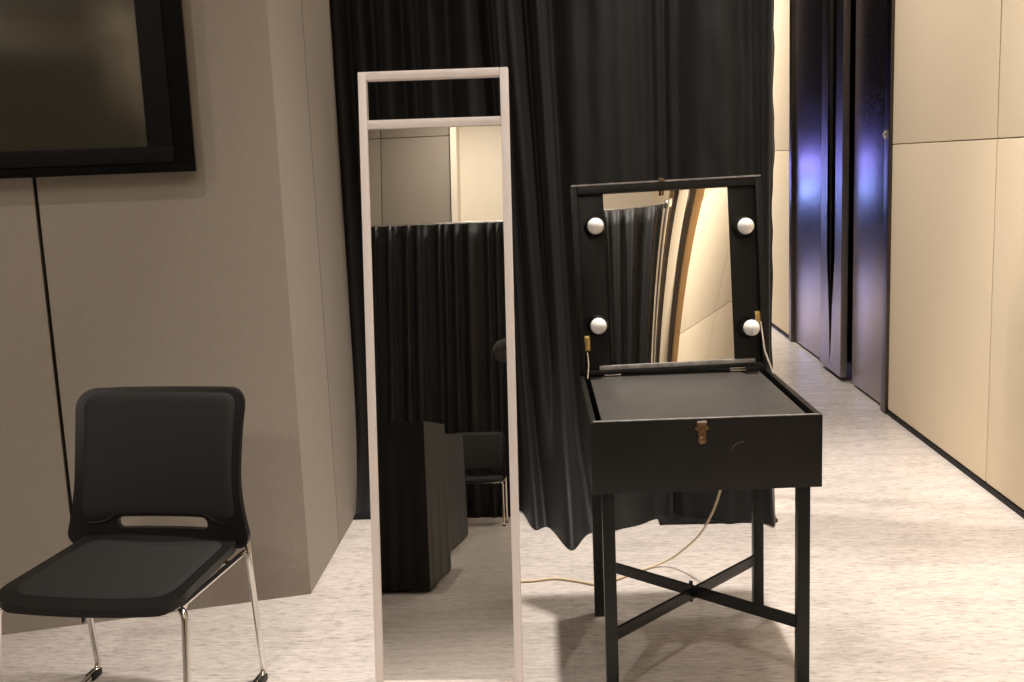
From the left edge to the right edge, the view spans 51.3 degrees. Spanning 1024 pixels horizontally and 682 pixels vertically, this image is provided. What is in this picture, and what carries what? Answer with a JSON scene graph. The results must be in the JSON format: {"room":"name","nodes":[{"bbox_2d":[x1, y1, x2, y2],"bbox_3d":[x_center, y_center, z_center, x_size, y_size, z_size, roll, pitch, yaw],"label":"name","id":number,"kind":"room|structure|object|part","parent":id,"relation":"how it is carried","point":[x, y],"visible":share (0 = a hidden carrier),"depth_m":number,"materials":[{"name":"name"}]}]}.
{"room":"backstage room","nodes":[
{"label":"backstage room","id":0,"kind":"room"},
{"bbox_2d":[0,0,356,634],"bbox_3d":[-2.702,-1.730,2.937,4.703,5.600,0.941,-7,10,-25],"label":"wall","id":1,"kind":"structure","parent":0,"point":[231,270],"depth_m":3.51,"materials":[{"name":"beige paint"}]},
{"bbox_2d":[0,0,196,178],"bbox_3d":[-1.538,-0.826,3.237,1.060,0.655,0.085,-5,10,-14],"label":"wall screen","id":2,"kind":"object","parent":1,"relation":"attached to","point":[88,87],"visible":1,"depth_m":3.27,"materials":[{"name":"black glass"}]},
{"bbox_3d":[-1.538,-0.826,3.239,0.800,0.515,0.063,-5,10,-14],"label":"screen panel","id":3,"kind":"part","parent":2,"relation":"part of","materials":[{"name":"black glass"}]},
{"bbox_2d":[2,327,1023,681],"bbox_3d":[-1.194,0.809,4.753,7.100,0.120,27.000,-2,9,3],"label":"floor","id":4,"kind":"structure","parent":0,"point":[917,569],"depth_m":3.55,"materials":[{"name":"stone"}]},
{"bbox_2d":[0,386,267,681],"bbox_3d":[-1.037,0.607,2.909,0.550,0.866,0.576,-1,9,9],"label":"chair","id":5,"kind":"object","parent":4,"relation":"on","point":[145,450],"visible":1,"depth_m":3.05,"materials":[{"name":"black plastic"}]},
{"bbox_3d":[-1.272,0.814,2.944,0.062,0.462,0.505,-1,9,9],"label":"sled leg","id":6,"kind":"part","parent":5,"relation":"part of","materials":[{"name":"silver metal"}]},
{"bbox_3d":[-1.042,0.621,2.878,0.505,0.067,0.450,-1,9,9],"label":"seat","id":7,"kind":"part","parent":5,"relation":"part of","materials":[{"name":"black plastic"}]},
{"bbox_3d":[-1.013,0.365,3.088,0.548,0.448,0.140,-1,9,9],"label":"backrest","id":8,"kind":"part","parent":5,"relation":"part of","materials":[{"name":"black plastic"}]},
{"bbox_3d":[-0.799,0.636,2.852,0.016,0.018,0.385,-1,10,11],"label":"rail","id":9,"kind":"part","parent":5,"relation":"part of","materials":[{"name":"silver metal"}]},
{"bbox_3d":[-0.796,0.807,2.871,0.062,0.462,0.505,-1,9,9],"label":"sled leg","id":10,"kind":"part","parent":5,"relation":"part of","materials":[{"name":"silver metal"}]},
{"bbox_2d":[353,511,370,519],"bbox_3d":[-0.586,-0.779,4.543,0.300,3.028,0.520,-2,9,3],"label":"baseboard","id":11,"kind":"structure","parent":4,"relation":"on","point":[364,515],"depth_m":4.56,"materials":[{"name":"black paint"}]},
{"bbox_2d":[330,0,673,550],"bbox_3d":[-0.249,-0.732,4.207,1.697,3.020,0.566,0,10,12],"label":"drape","id":12,"kind":"object","parent":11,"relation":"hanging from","point":[586,78],"visible":0.32,"depth_m":4.35,"materials":[{"name":"black fabric"}]},
{"bbox_2d":[358,67,522,681],"bbox_3d":[-0.177,0.133,2.965,0.408,1.719,0.585,-2,9,3],"label":"mirror","id":13,"kind":"object","parent":4,"relation":"on","point":[436,202],"visible":1,"depth_m":2.79,"materials":[{"name":"white"}]},
{"bbox_3d":[-0.205,-0.692,2.771,0.348,0.027,0.030,-2,9,3],"label":"rail","id":14,"kind":"part","parent":13,"relation":"part of","materials":[{"name":"white wood"}]},
{"bbox_3d":[-0.202,-0.567,2.776,0.348,0.029,0.030,-2,9,3],"label":"rail","id":15,"kind":"part","parent":13,"relation":"part of","materials":[{"name":"white wood"}]},
{"bbox_3d":[-0.166,0.910,2.826,0.348,0.031,0.031,-2,9,3],"label":"rail","id":16,"kind":"part","parent":13,"relation":"part of","materials":[{"name":"white wood"}]},
{"bbox_2d":[570,175,822,681],"bbox_3d":[0.509,0.234,3.130,0.611,1.405,0.748,-2,9,1],"label":"table","id":17,"kind":"object","parent":4,"relation":"on","point":[670,275],"visible":1,"depth_m":3.34,"materials":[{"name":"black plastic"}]},
{"bbox_3d":[0.238,0.078,3.341,0.010,0.075,0.073,-1,9,5],"label":"stay arm","id":18,"kind":"part","parent":17,"relation":"part of","materials":[{"name":"silver metal"}]},
{"bbox_3d":[0.264,-0.185,3.387,0.096,0.553,0.082,-2,9,1],"label":"panel","id":19,"kind":"part","parent":17,"relation":"part of","materials":[{"name":"black paint"}]},
{"bbox_3d":[0.260,-0.358,3.317,0.051,0.051,0.058,-2,9,1],"label":"bulb","id":20,"kind":"part","parent":17,"relation":"part of","materials":[{"name":"white glass"}]},
{"bbox_3d":[0.276,0.597,3.444,0.033,0.599,0.033,-2,9,1],"label":"leg","id":21,"kind":"part","parent":17,"relation":"part of","materials":[{"name":"black paint"}]},
{"bbox_3d":[0.271,-0.048,3.331,0.051,0.051,0.058,-2,9,1],"label":"bulb","id":22,"kind":"part","parent":17,"relation":"part of","materials":[{"name":"white glass"}]},
{"bbox_3d":[0.266,0.691,2.878,0.033,0.599,0.033,-2,9,1],"label":"leg","id":23,"kind":"part","parent":17,"relation":"part of","materials":[{"name":"black paint"}]},
{"bbox_2d":[521,490,720,584],"bbox_3d":[0.354,0.545,3.737,0.853,0.603,0.323,1,10,22],"label":"power cord","id":24,"kind":"object","parent":17,"relation":"hanging from","point":[719,492],"visible":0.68,"depth_m":3.78,"materials":[{"name":"white plastic"}]},
{"bbox_3d":[0.481,-0.501,3.337,0.592,0.015,0.004,-2,9,1],"label":"trim","id":25,"kind":"part","parent":17,"relation":"part of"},
{"bbox_2d":[603,187,733,364],"bbox_3d":[0.496,-0.203,3.367,0.399,0.544,0.065,-2,9,1],"label":"mirror glass","id":26,"kind":"object","parent":17,"relation":"attached to","point":[668,252],"depth_m":3.37,"materials":[{"name":"silver mirror"}]},
{"bbox_3d":[0.498,-0.205,3.374,0.609,0.608,0.121,-2,9,1],"label":"lid frame","id":27,"kind":"part","parent":17,"relation":"part of","materials":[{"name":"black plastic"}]},
{"bbox_3d":[0.522,0.074,3.375,0.490,0.024,0.024,-2,9,1],"label":"trim","id":28,"kind":"part","parent":17,"relation":"part of","materials":[{"name":"silver metal"}]},
{"bbox_3d":[0.507,0.160,3.071,0.534,0.012,0.595,-2,9,1],"label":"panel","id":29,"kind":"part","parent":17,"relation":"part of","materials":[{"name":"black wood"}]},
{"bbox_3d":[0.503,0.200,2.766,0.585,0.002,0.010,-2,9,1],"label":"edge trim","id":30,"kind":"part","parent":17,"relation":"part of","materials":[{"name":"silver metal"}]},
{"bbox_3d":[0.731,-0.210,3.375,0.099,0.553,0.082,-2,9,1],"label":"panel","id":31,"kind":"part","parent":17,"relation":"part of","materials":[{"name":"black paint"}]},
{"bbox_3d":[0.724,-0.357,3.307,0.051,0.051,0.058,-2,9,1],"label":"bulb","id":32,"kind":"part","parent":17,"relation":"part of","materials":[{"name":"white glass"}]},
{"bbox_3d":[0.745,-0.042,3.321,0.051,0.051,0.058,-2,9,1],"label":"bulb","id":33,"kind":"part","parent":17,"relation":"part of","materials":[{"name":"white glass"}]},
{"bbox_3d":[0.790,0.578,3.432,0.033,0.599,0.033,-2,9,1],"label":"leg","id":34,"kind":"part","parent":17,"relation":"part of","materials":[{"name":"black paint"}]},
{"bbox_3d":[0.789,0.021,3.316,0.014,0.152,0.105,-4,9,-9],"label":"stay arm","id":35,"kind":"part","parent":17,"relation":"part of","materials":[{"name":"silver metal"}]},
{"bbox_3d":[0.780,0.671,2.866,0.033,0.599,0.033,-2,9,1],"label":"leg","id":36,"kind":"part","parent":17,"relation":"part of","materials":[{"name":"black paint"}]},
{"bbox_2d":[658,509,777,524],"bbox_3d":[0.783,-0.791,4.279,0.475,3.028,0.440,-2,9,3],"label":"stand","id":37,"kind":"object","parent":4,"relation":"on","point":[672,518],"visible":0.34,"depth_m":4.33,"materials":[{"name":"black paint"}]},
{"bbox_2d":[664,0,775,525],"bbox_3d":[0.809,-0.763,4.138,0.427,3.020,0.237,-1,10,10],"label":"drape","id":38,"kind":"object","parent":37,"relation":"hanging from","point":[719,54],"visible":0.38,"depth_m":4.16,"materials":[{"name":"black fabric"}]},
{"bbox_2d":[772,0,1023,509],"bbox_3d":[2.035,-2.120,4.125,0.200,5.600,27.000,-2,9,3],"label":"wall","id":39,"kind":"structure","parent":0,"point":[956,332],"depth_m":4.86,"materials":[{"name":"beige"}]},
{"bbox_2d":[789,0,897,413],"bbox_3d":[2.160,-1.278,6.984,0.183,3.000,2.530,-2,9,3],"label":"door","id":40,"kind":"structure","parent":39,"relation":"in","point":[841,52],"depth_m":6.78,"materials":[{"name":"black metal"}]},
{"bbox_3d":[2.024,-1.121,5.788,0.018,0.048,0.048,-2,9,3],"label":"latch knob","id":41,"kind":"part","parent":40,"relation":"part of","materials":[{"name":"silver metal"}]},
{"bbox_2d":[772,323,1023,518],"bbox_3d":[2.069,0.631,4.582,0.056,0.024,27.000,-2,9,3],"label":"baseboard","id":42,"kind":"structure","parent":39,"relation":"attached to","point":[974,477],"depth_m":4.93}
]}

